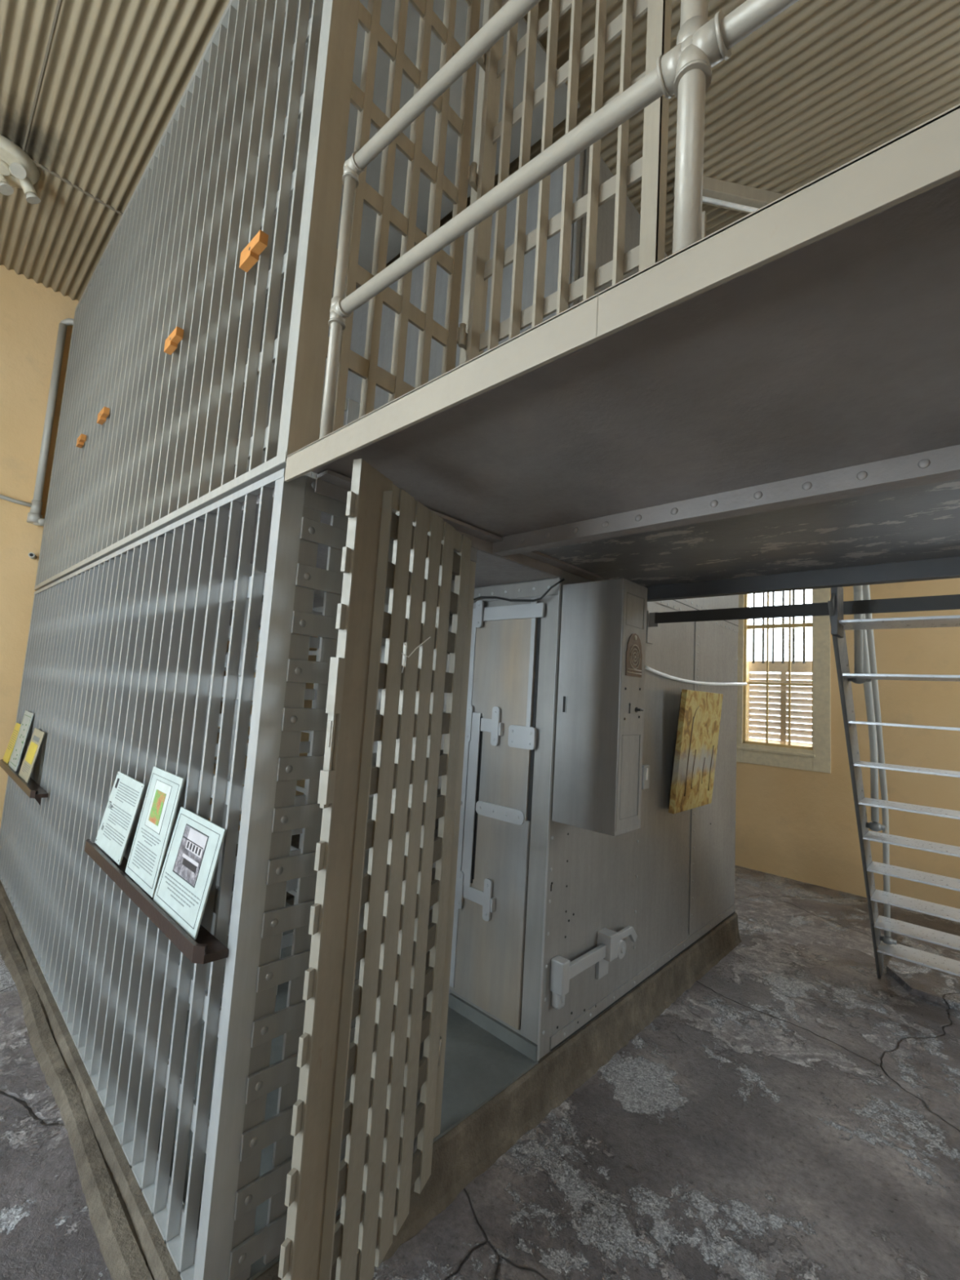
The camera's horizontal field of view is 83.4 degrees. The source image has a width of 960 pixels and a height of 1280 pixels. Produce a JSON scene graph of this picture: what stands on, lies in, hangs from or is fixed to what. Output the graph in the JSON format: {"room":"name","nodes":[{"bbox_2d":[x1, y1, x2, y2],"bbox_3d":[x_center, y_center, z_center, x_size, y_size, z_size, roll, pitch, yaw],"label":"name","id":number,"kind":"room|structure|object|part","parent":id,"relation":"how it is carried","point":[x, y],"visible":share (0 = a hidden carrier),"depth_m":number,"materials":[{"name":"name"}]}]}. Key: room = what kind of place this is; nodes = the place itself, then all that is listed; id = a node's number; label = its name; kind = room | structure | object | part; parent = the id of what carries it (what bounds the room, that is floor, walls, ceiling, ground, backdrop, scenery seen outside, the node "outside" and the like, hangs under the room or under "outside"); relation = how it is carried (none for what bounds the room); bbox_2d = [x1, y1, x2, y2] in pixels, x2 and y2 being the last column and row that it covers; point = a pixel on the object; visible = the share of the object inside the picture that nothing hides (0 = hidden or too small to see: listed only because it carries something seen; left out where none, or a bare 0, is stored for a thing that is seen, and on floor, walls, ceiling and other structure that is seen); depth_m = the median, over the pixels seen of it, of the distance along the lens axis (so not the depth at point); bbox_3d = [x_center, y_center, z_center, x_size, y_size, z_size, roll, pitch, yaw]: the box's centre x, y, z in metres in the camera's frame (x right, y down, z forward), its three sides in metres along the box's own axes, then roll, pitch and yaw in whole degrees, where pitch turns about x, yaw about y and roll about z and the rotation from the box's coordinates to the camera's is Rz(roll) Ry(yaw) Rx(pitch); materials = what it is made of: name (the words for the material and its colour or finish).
{"room":"prison interior","nodes":[
{"label":"prison interior","id":0,"kind":"room"},
{"bbox_2d":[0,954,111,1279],"bbox_3d":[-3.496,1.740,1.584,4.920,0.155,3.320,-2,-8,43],"label":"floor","id":1,"kind":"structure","parent":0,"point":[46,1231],"depth_m":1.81,"materials":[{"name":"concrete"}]},
{"bbox_2d":[0,264,318,831],"bbox_3d":[-3.034,-0.431,5.957,0.250,5.400,9.800,-2,-8,43],"label":"wall","id":2,"kind":"structure","parent":0,"point":[31,313],"depth_m":4.73,"materials":[{"name":"yellow paint"}]},
{"bbox_2d":[28,552,36,559],"bbox_3d":[-3.940,-0.740,4.741,0.043,0.044,0.096,7,-7,-31],"label":"spout","id":3,"kind":"object","parent":2,"relation":"attached to","point":[31,555],"visible":1,"depth_m":4.71,"materials":[{"name":"paint"}]},
{"bbox_2d":[0,318,73,526],"bbox_3d":[-4.124,-2.037,4.540,0.157,1.963,1.102,-2,-8,43],"label":"pipe","id":4,"kind":"object","parent":2,"relation":"attached to","point":[34,517],"visible":0.84,"depth_m":4.82,"materials":[{"name":"metal"}]},
{"bbox_2d":[0,0,959,301],"bbox_3d":[0.593,-3.125,2.997,9.420,0.026,9.899,-2,-8,43],"label":"ceiling","id":5,"kind":"structure","parent":0,"point":[821,85],"depth_m":3.10,"materials":[{"name":"paint"}]},
{"bbox_2d":[0,134,40,204],"bbox_3d":[-3.244,-3.181,3.658,0.400,0.201,0.425,-2,-8,43],"label":"ceiling lamp","id":6,"kind":"object","parent":5,"relation":"attached to","point":[18,170],"visible":1,"depth_m":3.67,"materials":[{"name":"beige plastic"}]},
{"bbox_2d":[22,0,61,151],"bbox_3d":[-0.255,-3.368,1.004,7.740,0.012,0.010,-2,-8,43],"label":"trim","id":7,"kind":"structure","parent":5,"relation":"attached to","point":[59,1],"depth_m":3.11,"materials":[{"name":"paint"}]},
{"bbox_2d":[31,159,123,215],"bbox_3d":[-1.704,-3.043,5.129,0.020,0.009,9.800,-2,-8,43],"label":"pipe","id":8,"kind":"structure","parent":5,"relation":"attached to","point":[53,173],"depth_m":3.86,"materials":[{"name":"metal"}]},
{"bbox_2d":[673,176,786,213],"bbox_3d":[1.731,-2.924,3.583,0.900,0.124,0.100,4,-6,-9],"label":"tube light","id":9,"kind":"object","parent":5,"relation":"attached to","point":[716,193],"visible":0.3,"depth_m":3.54,"materials":[{"name":"paint"}]},
{"bbox_2d":[371,865,959,1279],"bbox_3d":[0.264,2.237,2.457,9.820,0.200,10.400,-2,-8,43],"label":"floor","id":10,"kind":"structure","parent":0,"point":[793,1113],"depth_m":2.33,"materials":[{"name":"concrete"}]},
{"bbox_2d":[235,834,528,1029],"bbox_3d":[-0.956,2.156,4.394,4.400,0.200,4.140,-2,-8,43],"label":"trim","id":11,"kind":"structure","parent":10,"relation":"on","point":[295,838],"depth_m":4.24,"materials":[{"name":"metal"}]},
{"bbox_2d":[0,0,333,1279],"bbox_3d":[-2.186,-0.629,3.178,4.464,4.910,0.073,-2,-8,43],"label":"wall","id":12,"kind":"structure","parent":11,"relation":"on","point":[111,679],"depth_m":2.21,"materials":[{"name":"metal"}]},
{"bbox_3d":[-3.864,0.729,4.517,0.040,2.275,0.050,-2,-8,43],"label":"post","id":13,"kind":"part","parent":12,"relation":"part of","materials":[{"name":"paint"}]},
{"bbox_2d":[0,759,48,804],"bbox_3d":[-3.258,1.005,3.814,1.530,0.130,0.083,-2,-8,43],"label":"shelf","id":14,"kind":"object","parent":12,"relation":"attached to","point":[31,788],"visible":0.91,"depth_m":3.53,"materials":[{"name":"brown wood"}]},
{"bbox_2d":[2,722,21,764],"bbox_3d":[-3.721,0.816,4.285,0.260,0.296,0.059,-2,-8,43],"label":"placard","id":15,"kind":"object","parent":14,"relation":"on","point":[10,748],"visible":1,"depth_m":4.27},
{"bbox_2d":[8,710,34,772],"bbox_3d":[-3.431,0.746,4.026,0.360,0.417,0.059,-2,-8,43],"label":"placard","id":16,"kind":"object","parent":14,"relation":"on","point":[24,727],"visible":1,"depth_m":4.00},
{"bbox_2d":[18,728,44,782],"bbox_3d":[-3.060,0.779,3.675,0.360,0.326,0.059,-2,-8,43],"label":"placard","id":17,"kind":"object","parent":14,"relation":"on","point":[29,759],"visible":1,"depth_m":3.65},
{"bbox_3d":[-3.743,-1.720,4.791,0.040,2.600,0.050,-2,-8,43],"label":"post","id":18,"kind":"part","parent":12,"relation":"part of","materials":[{"name":"metal"}]},
{"bbox_2d":[75,433,86,448],"bbox_3d":[-2.861,-1.427,3.863,0.130,0.060,0.030,-2,-8,43],"label":"wooden block","id":19,"kind":"object","parent":12,"relation":"attached to","point":[81,439],"visible":1,"depth_m":3.85,"materials":[{"name":"orange wood"}]},
{"bbox_2d":[0,880,182,1279],"bbox_3d":[-2.458,1.912,2.902,4.600,0.225,0.118,-2,-8,43],"label":"concrete curb","id":20,"kind":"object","parent":12,"relation":"attached to","point":[132,1246],"depth_m":1.94,"materials":[{"name":"concrete"}]},
{"bbox_3d":[-2.335,1.804,2.921,4.400,0.008,0.050,-2,-8,43],"label":"rail","id":21,"kind":"part","parent":12,"relation":"part of","materials":[{"name":"metal"}]},
{"bbox_2d":[97,406,110,424],"bbox_3d":[-2.407,-1.432,3.441,0.160,0.060,0.030,-2,-8,43],"label":"wooden block","id":22,"kind":"object","parent":12,"relation":"attached to","point":[104,413],"visible":1,"depth_m":3.42,"materials":[{"name":"orange wood"}]},
{"bbox_2d":[84,839,228,964],"bbox_3d":[-1.218,0.920,1.923,1.315,0.130,0.083,-2,-8,43],"label":"shelf","id":23,"kind":"object","parent":12,"relation":"attached to","point":[206,948],"visible":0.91,"depth_m":1.66,"materials":[{"name":"brown wood"}]},
{"bbox_2d":[94,771,145,865],"bbox_3d":[-1.480,0.717,2.209,0.372,0.296,0.059,-2,-8,43],"label":"placard","id":24,"kind":"object","parent":23,"relation":"on","point":[114,831],"visible":1,"depth_m":2.19},
{"bbox_2d":[124,766,184,897],"bbox_3d":[-1.165,0.668,1.923,0.315,0.382,0.059,-2,-8,43],"label":"placard","id":25,"kind":"object","parent":23,"relation":"on","point":[149,845],"visible":1,"depth_m":1.91,"materials":[{"name":"paper"}]},
{"bbox_2d":[148,789,166,826],"bbox_3d":[-1.161,0.602,1.937,0.105,0.110,0.001,-2,-16,43],"label":"print","id":26,"kind":"object","parent":25,"relation":"attached to","point":[159,797],"depth_m":1.94},
{"bbox_2d":[152,806,226,939],"bbox_3d":[-0.912,0.709,1.680,0.365,0.296,0.059,-2,-8,43],"label":"placard","id":27,"kind":"object","parent":23,"relation":"on","point":[190,863],"visible":1,"depth_m":1.66},
{"bbox_2d":[173,825,208,886],"bbox_3d":[-0.907,0.671,1.687,0.180,0.138,0.026,-2,-8,43],"label":"photograph","id":28,"kind":"object","parent":27,"relation":"attached to","point":[193,846],"depth_m":1.68},
{"bbox_3d":[-2.042,-3.049,3.405,4.440,0.040,0.042,-2,-8,43],"label":"rail","id":29,"kind":"part","parent":12,"relation":"part of","materials":[{"name":"metal"}]},
{"bbox_3d":[-2.192,-0.450,3.138,4.420,0.027,0.047,-2,-8,43],"label":"rail","id":30,"kind":"part","parent":12,"relation":"part of","materials":[{"name":"metal"}]},
{"bbox_3d":[-2.194,-0.498,3.151,4.442,0.032,0.053,-2,-8,43],"label":"rail","id":31,"kind":"part","parent":12,"relation":"part of","materials":[{"name":"metal"}]},
{"bbox_2d":[164,326,183,355],"bbox_3d":[-1.443,-1.409,2.537,0.160,0.060,0.030,-2,-8,43],"label":"wooden block","id":32,"kind":"object","parent":12,"relation":"attached to","point":[171,342],"visible":1,"depth_m":2.52,"materials":[{"name":"orange wood"}]},
{"bbox_2d":[235,501,244,568],"bbox_3d":[-1.067,-0.450,2.393,1.155,0.038,0.462,-2,-8,43],"label":"bar","id":33,"kind":"object","parent":12,"relation":"attached to","point":[242,508],"depth_m":2.25,"materials":[{"name":"paint"}]},
{"bbox_3d":[-0.653,0.622,1.550,0.055,2.285,0.070,-2,-8,43],"label":"corner post","id":34,"kind":"part","parent":12,"relation":"part of","materials":[{"name":"metal"}]},
{"bbox_2d":[239,230,268,272],"bbox_3d":[-0.825,-1.414,1.961,0.160,0.060,0.030,-2,-8,43],"label":"wooden block","id":35,"kind":"object","parent":12,"relation":"attached to","point":[249,256],"visible":1,"depth_m":1.95,"materials":[{"name":"orange wood"}]},
{"bbox_2d":[250,493,260,564],"bbox_3d":[-0.948,-0.454,2.278,1.060,0.038,0.454,-2,-8,43],"label":"bar","id":36,"kind":"object","parent":12,"relation":"attached to","point":[259,495],"depth_m":2.15,"materials":[{"name":"paint"}]},
{"bbox_2d":[208,337,359,493],"bbox_3d":[-0.749,-0.873,2.855,0.024,0.865,1.390,-2,-8,43],"label":"wall panel","id":37,"kind":"object","parent":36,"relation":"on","point":[352,407],"visible":0.03,"depth_m":2.58,"materials":[{"name":"paint"}]},
{"bbox_3d":[-0.523,-1.834,1.777,0.066,2.585,0.013,-2,-8,43],"label":"corner post","id":38,"kind":"part","parent":12,"relation":"part of","materials":[{"name":"metal"}]},
{"bbox_2d":[253,912,742,1279],"bbox_3d":[0.689,2.104,2.880,0.072,0.222,4.160,-2,-8,43],"label":"concrete curb","id":39,"kind":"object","parent":12,"relation":"attached to","point":[474,1144],"depth_m":2.45,"materials":[{"name":"concrete"}]},
{"bbox_2d":[146,874,537,1279],"bbox_3d":[-1.836,1.890,3.423,4.404,0.017,1.437,-2,-8,43],"label":"floor plate","id":40,"kind":"object","parent":11,"relation":"on","point":[478,1065],"visible":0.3,"depth_m":2.33,"materials":[{"name":"grey metal"}]},
{"bbox_2d":[156,555,324,1039],"bbox_3d":[-1.068,0.749,2.896,0.024,2.238,1.390,-2,-8,43],"label":"wall","id":41,"kind":"structure","parent":40,"relation":"on","point":[309,694],"depth_m":2.74,"materials":[{"name":"paint"}]},
{"bbox_2d":[227,475,477,1279],"bbox_3d":[-0.349,0.670,1.842,0.040,2.285,0.784,-2,-8,42],"label":"lattice screen","id":42,"kind":"object","parent":40,"relation":"on","point":[254,1189],"visible":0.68,"depth_m":1.61,"materials":[{"name":"paint"}]},
{"bbox_2d":[278,458,471,1279],"bbox_3d":[-0.229,0.702,1.656,0.078,2.290,0.812,1,-6,22],"label":"gate","id":43,"kind":"object","parent":42,"relation":"attached to","point":[381,1121],"visible":1,"depth_m":1.54,"materials":[{"name":"metal"}]},
{"bbox_3d":[-0.393,0.657,1.316,0.026,2.290,0.006,1,-6,22],"label":"edge plate","id":44,"kind":"part","parent":43,"relation":"part of","materials":[{"name":"paint"}]},
{"bbox_3d":[-0.178,-0.398,1.800,0.013,0.070,0.600,1,-6,22],"label":"head plate","id":45,"kind":"part","parent":43,"relation":"part of","materials":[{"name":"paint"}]},
{"bbox_3d":[-0.280,-0.417,1.952,0.013,0.095,0.780,-2,-8,43],"label":"head plate","id":46,"kind":"part","parent":42,"relation":"part of","materials":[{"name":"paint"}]},
{"bbox_2d":[214,0,738,1062],"bbox_3d":[-0.775,-0.384,4.654,4.432,4.880,4.080,-2,-8,43],"label":"cell","id":47,"kind":"object","parent":11,"relation":"on","point":[670,879],"visible":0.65,"depth_m":2.91,"materials":[{"name":"paint"}]},
{"bbox_2d":[315,543,328,569],"bbox_3d":[-0.754,-0.411,2.581,0.433,0.038,0.293,-2,-8,43],"label":"metal plate","id":48,"kind":"object","parent":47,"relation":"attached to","point":[322,550],"depth_m":2.56,"materials":[{"name":"paint"}]},
{"bbox_2d":[285,0,486,458],"bbox_3d":[-0.262,-1.792,2.025,0.063,2.586,0.735,-2,-8,43],"label":"lattice screen","id":49,"kind":"object","parent":47,"relation":"attached to","point":[340,89],"visible":0.63,"depth_m":1.91,"materials":[{"name":"paint"}]},
{"bbox_3d":[-1.543,-2.953,3.935,4.406,0.015,1.406,-2,-8,43],"label":"corridor roof plate","id":50,"kind":"part","parent":47,"relation":"part of","materials":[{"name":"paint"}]},
{"bbox_3d":[-0.106,1.317,2.844,0.043,0.190,0.015,-2,-8,43],"label":"keeper plate","id":51,"kind":"part","parent":47,"relation":"part of","materials":[{"name":"paint"}]},
{"bbox_3d":[-0.061,0.454,2.938,0.043,0.200,0.015,-2,-8,43],"label":"keeper plate","id":52,"kind":"part","parent":47,"relation":"part of","materials":[{"name":"paint"}]},
{"bbox_3d":[0.036,1.308,2.712,0.046,0.200,0.015,-2,-8,43],"label":"keeper plate","id":53,"kind":"part","parent":47,"relation":"part of","materials":[{"name":"paint"}]},
{"bbox_3d":[0.073,0.856,2.782,0.462,1.965,0.016,-2,-8,43],"label":"cell door","id":54,"kind":"part","parent":47,"relation":"part of","materials":[{"name":"paint"}]},
{"bbox_3d":[0.080,0.449,2.808,0.047,0.200,0.015,-2,-8,43],"label":"keeper plate","id":55,"kind":"part","parent":47,"relation":"part of","materials":[{"name":"paint"}]},
{"bbox_3d":[0.106,-0.156,2.891,0.580,0.098,0.018,-2,-8,43],"label":"slide rail","id":56,"kind":"part","parent":47,"relation":"part of","materials":[{"name":"metal"}]},
{"bbox_2d":[471,549,556,587],"bbox_3d":[-0.014,-0.358,2.664,0.568,0.038,0.582,-2,-8,43],"label":"ceiling plate","id":57,"kind":"object","parent":47,"relation":"attached to","point":[491,570],"depth_m":2.64,"materials":[{"name":"paint"}]},
{"bbox_2d":[473,577,564,601],"bbox_3d":[0.050,-0.216,2.920,0.954,0.150,0.031,-2,-8,43],"label":"power cable","id":58,"kind":"object","parent":47,"relation":"hanging from","point":[563,579],"visible":0.7,"depth_m":2.75,"materials":[{"name":"grey rubber"}]},
{"bbox_3d":[0.208,0.485,2.689,0.165,0.110,0.017,-2,-8,43],"label":"hinge plate","id":59,"kind":"part","parent":47,"relation":"part of","materials":[{"name":"paint"}]},
{"bbox_2d":[550,925,637,1009],"bbox_3d":[0.617,1.649,2.777,0.081,0.235,0.768,-2,-8,43],"label":"latch","id":60,"kind":"object","parent":47,"relation":"attached to","point":[611,945],"visible":1,"depth_m":2.70,"materials":[{"name":"paint"}]},
{"bbox_2d":[551,577,647,836],"bbox_3d":[0.587,0.302,2.582,0.357,1.142,0.249,-2,-8,43],"label":"electrical box","id":61,"kind":"object","parent":47,"relation":"attached to","point":[599,741],"visible":1,"depth_m":2.48,"materials":[{"name":"paint"}]},
{"bbox_3d":[0.682,0.615,2.442,0.002,0.370,0.172,-2,-8,43],"label":"panel moulding","id":62,"kind":"part","parent":61,"relation":"part of","materials":[{"name":"metal"}]},
{"bbox_3d":[0.702,0.295,2.478,0.002,1.105,0.230,-2,-8,43],"label":"plate","id":63,"kind":"part","parent":61,"relation":"part of","materials":[{"name":"paint"}]},
{"bbox_3d":[0.714,0.069,2.494,0.005,0.200,0.150,-2,-8,43],"label":"cast plate","id":64,"kind":"part","parent":61,"relation":"part of","materials":[{"name":"brown metal"}]},
{"bbox_3d":[0.728,-0.135,2.517,0.002,0.150,0.172,-2,-8,43],"label":"panel moulding","id":65,"kind":"part","parent":61,"relation":"part of","materials":[{"name":"metal"}]},
{"bbox_3d":[0.740,0.325,2.500,0.022,0.024,0.042,-2,-8,43],"label":"turn knob","id":66,"kind":"part","parent":61,"relation":"part of","materials":[{"name":"metal"}]},
{"bbox_2d":[284,103,959,601],"bbox_3d":[1.359,0.784,1.022,3.596,2.534,2.076,-2,-8,43],"label":"walkway","id":67,"kind":"object","parent":47,"relation":"attached to","point":[770,403],"visible":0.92,"depth_m":1.23,"materials":[{"name":"paint"}]},
{"bbox_2d":[319,0,799,439],"bbox_3d":[0.733,-1.021,0.496,3.154,0.869,0.056,-2,-8,43],"label":"pipe railing","id":68,"kind":"object","parent":67,"relation":"on","point":[685,71],"visible":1,"depth_m":0.99,"materials":[{"name":"metal"}]},
{"bbox_3d":[-0.408,-0.968,1.553,0.038,0.836,0.033,-2,-8,43],"label":"post","id":69,"kind":"part","parent":68,"relation":"part of","materials":[{"name":"metal"}]},
{"bbox_3d":[0.752,-1.314,0.525,3.113,0.270,0.037,-2,-8,43],"label":"rail","id":70,"kind":"part","parent":68,"relation":"part of","materials":[{"name":"metal"}]},
{"bbox_3d":[0.727,-0.908,0.484,3.112,0.177,0.037,-2,-8,43],"label":"rail","id":71,"kind":"part","parent":68,"relation":"part of","materials":[{"name":"metal"}]},
{"bbox_3d":[0.339,-0.958,0.854,0.046,0.766,0.041,-2,-8,43],"label":"post","id":72,"kind":"part","parent":68,"relation":"part of","materials":[{"name":"metal"}]},
{"bbox_2d":[458,0,671,365],"bbox_3d":[0.280,-1.736,2.035,0.884,2.541,0.102,-2,-8,43],"label":"gate","id":73,"kind":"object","parent":67,"relation":"on","point":[651,168],"depth_m":2.00,"materials":[{"name":"metal"}]},
{"bbox_3d":[0.004,-1.718,2.258,0.025,2.516,0.050,-2,-8,43],"label":"hinge post","id":74,"kind":"part","parent":73,"relation":"part of","materials":[{"name":"metal"}]},
{"bbox_3d":[1.057,-0.529,0.743,3.596,0.012,0.939,-2,-8,43],"label":"deck plate","id":75,"kind":"part","parent":67,"relation":"part of","materials":[{"name":"paint"}]},
{"bbox_2d":[701,210,706,239],"bbox_3d":[0.612,-0.927,1.566,0.078,0.890,0.028,4,-6,-3],"label":"post","id":76,"kind":"object","parent":67,"relation":"on","point":[704,213],"visible":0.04,"depth_m":1.59,"materials":[{"name":"metal"}]},
{"bbox_3d":[1.756,-0.409,1.486,3.588,0.015,1.115,-2,-8,43],"label":"deck plate","id":77,"kind":"part","parent":67,"relation":"part of","materials":[{"name":"paint"}]},
{"bbox_3d":[1.271,0.452,3.586,0.004,3.105,2.665,-2,-8,43],"label":"lapped plate","id":78,"kind":"part","parent":47,"relation":"part of","materials":[{"name":"paint"}]},
{"bbox_2d":[641,764,649,789],"bbox_3d":[0.999,0.827,3.251,0.034,0.140,0.075,-2,-8,43],"label":"switch box","id":79,"kind":"object","parent":47,"relation":"attached to","point":[646,768],"visible":0.91,"depth_m":3.23,"materials":[{"name":"paint"}]},
{"bbox_2d":[668,688,723,813],"bbox_3d":[1.480,0.746,3.675,0.114,0.790,0.655,-2,-8,43],"label":"canvas painting","id":80,"kind":"object","parent":47,"relation":"attached to","point":[695,749],"visible":1,"depth_m":3.60,"materials":[{"name":"fabric"}]},
{"bbox_2d":[644,665,747,685],"bbox_3d":[2.251,0.368,4.855,0.318,0.185,4.030,0,-7,34],"label":"conduit","id":81,"kind":"object","parent":47,"relation":"attached to","point":[646,668],"visible":0.99,"depth_m":3.75,"materials":[{"name":"white plastic"}]},
{"bbox_2d":[645,594,959,644],"bbox_3d":[2.360,-0.120,2.168,3.546,0.200,0.080,-2,-8,43],"label":"bar","id":82,"kind":"object","parent":47,"relation":"attached to","point":[940,602],"visible":0.99,"depth_m":2.77,"materials":[{"name":"metal"}]},
{"bbox_2d":[827,584,959,978],"bbox_3d":[2.600,0.616,2.986,0.815,3.552,2.562,-1,-8,40],"label":"stair","id":83,"kind":"structure","parent":10,"relation":"on","point":[863,625],"depth_m":3.10,"materials":[{"name":"metal"}]},
{"bbox_3d":[1.914,-0.262,2.726,0.038,0.950,0.038,-2,-8,43],"label":"rail post","id":84,"kind":"part","parent":83,"relation":"part of","materials":[{"name":"metal"}]},
{"bbox_3d":[2.002,0.150,2.819,0.038,1.733,1.326,-1,-8,40],"label":"rail","id":85,"kind":"part","parent":83,"relation":"part of","materials":[{"name":"metal"}]},
{"bbox_3d":[2.275,0.404,3.136,0.038,3.140,2.216,-1,-8,40],"label":"handrail","id":86,"kind":"part","parent":83,"relation":"part of","materials":[{"name":"metal"}]},
{"bbox_2d":[886,935,959,1011],"bbox_3d":[3.818,2.452,3.650,1.645,0.045,1.200,-2,-8,43],"label":"trim","id":87,"kind":"structure","parent":10,"relation":"on","point":[931,984],"depth_m":3.86,"materials":[{"name":"concrete"}]},
{"bbox_2d":[734,577,959,908],"bbox_3d":[3.841,0.034,6.386,9.720,5.400,0.250,-2,-8,43],"label":"wall","id":88,"kind":"structure","parent":0,"point":[801,825],"depth_m":5.70,"materials":[{"name":"yellow paint"}]},
{"bbox_2d":[751,629,755,663],"bbox_3d":[3.472,0.083,6.826,0.028,0.426,0.028,-2,-8,43],"label":"bar","id":89,"kind":"object","parent":88,"relation":"in","point":[753,630],"depth_m":6.82,"materials":[{"name":"metal"}]},
{"bbox_2d":[752,593,755,606],"bbox_3d":[3.507,-0.509,6.887,0.021,0.160,0.028,-2,-8,43],"label":"bar","id":90,"kind":"object","parent":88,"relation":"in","point":[753,594],"depth_m":6.88,"materials":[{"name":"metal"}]},
{"bbox_2d":[761,628,764,663],"bbox_3d":[3.554,0.077,6.751,0.028,0.432,0.028,-2,-8,43],"label":"bar","id":91,"kind":"object","parent":88,"relation":"in","point":[763,629],"depth_m":6.75,"materials":[{"name":"metal"}]},
{"bbox_2d":[762,592,764,606],"bbox_3d":[3.590,-0.509,6.809,0.020,0.169,0.028,-2,-8,43],"label":"bar","id":92,"kind":"object","parent":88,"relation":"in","point":[763,593],"depth_m":6.80,"materials":[{"name":"metal"}]},
{"bbox_2d":[771,628,774,663],"bbox_3d":[3.636,0.077,6.674,0.028,0.427,0.028,-2,-8,43],"label":"bar","id":93,"kind":"object","parent":88,"relation":"in","point":[773,629],"depth_m":6.67,"materials":[{"name":"metal"}]},
{"bbox_2d":[772,591,774,605],"bbox_3d":[3.673,-0.513,6.733,0.019,0.167,0.028,-2,-8,43],"label":"bar","id":94,"kind":"object","parent":88,"relation":"in","point":[773,593],"depth_m":6.73,"materials":[{"name":"metal"}]},
{"bbox_2d":[747,660,812,746],"bbox_3d":[3.728,0.797,6.635,0.880,1.080,0.057,-2,-8,43],"label":"louvered shutter","id":95,"kind":"object","parent":88,"relation":"attached to","point":[775,691],"visible":0.79,"depth_m":6.64,"materials":[{"name":"paint"}]},
{"bbox_2d":[782,591,784,604],"bbox_3d":[3.753,-0.518,6.659,0.019,0.165,0.028,-2,-8,43],"label":"bar","id":96,"kind":"object","parent":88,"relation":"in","point":[783,592],"depth_m":6.65,"materials":[{"name":"metal"}]},
{"bbox_2d":[782,627,784,663],"bbox_3d":[3.719,0.071,6.598,0.020,0.432,0.028,-2,-8,43],"label":"bar","id":97,"kind":"object","parent":88,"relation":"in","point":[783,633],"depth_m":6.59,"materials":[{"name":"metal"}]},
{"bbox_2d":[736,587,831,773],"bbox_3d":[3.624,-0.136,6.481,1.020,3.270,0.145,-2,-8,43],"label":"window","id":98,"kind":"structure","parent":88,"relation":"in","point":[817,757],"depth_m":6.25,"materials":[{"name":"beige paint"}]},
{"bbox_3d":[3.607,-0.148,6.530,0.770,2.840,0.100,-2,-8,43],"label":"frame","id":99,"kind":"part","parent":98,"relation":"part of","materials":[{"name":"yellow paint"}]},
{"bbox_3d":[3.606,-0.148,6.523,0.738,2.780,0.032,-2,-8,43],"label":"sash","id":100,"kind":"part","parent":98,"relation":"part of","materials":[{"name":"yellow paint"}]},
{"bbox_2d":[791,617,795,623],"bbox_3d":[3.818,-0.237,6.554,0.027,0.071,0.028,-2,-8,43],"label":"bar","id":101,"kind":"object","parent":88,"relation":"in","point":[793,618],"depth_m":6.55,"materials":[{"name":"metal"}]},
{"bbox_2d":[791,627,795,663],"bbox_3d":[3.800,0.070,6.522,0.027,0.428,0.028,-2,-8,43],"label":"bar","id":102,"kind":"object","parent":88,"relation":"in","point":[793,628],"depth_m":6.52,"materials":[{"name":"metal"}]},
{"bbox_2d":[792,590,795,604],"bbox_3d":[3.838,-0.521,6.580,0.018,0.163,0.028,-2,-8,43],"label":"bar","id":103,"kind":"object","parent":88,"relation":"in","point":[793,591],"depth_m":6.57,"materials":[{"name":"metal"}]},
{"bbox_2d":[802,589,805,604],"bbox_3d":[3.918,-0.520,6.505,0.026,0.171,0.028,-2,-8,43],"label":"bar","id":104,"kind":"object","parent":88,"relation":"in","point":[804,590],"depth_m":6.50,"materials":[{"name":"metal"}]},
{"bbox_2d":[802,616,805,622],"bbox_3d":[3.901,-0.244,6.477,0.026,0.071,0.028,-2,-8,43],"label":"bar","id":105,"kind":"object","parent":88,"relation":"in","point":[803,617],"depth_m":6.47,"materials":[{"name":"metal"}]},
{"bbox_2d":[802,626,805,663],"bbox_3d":[3.882,0.064,6.446,0.026,0.432,0.028,-2,-8,43],"label":"bar","id":106,"kind":"object","parent":88,"relation":"in","point":[804,628],"depth_m":6.44,"materials":[{"name":"metal"}]}
]}

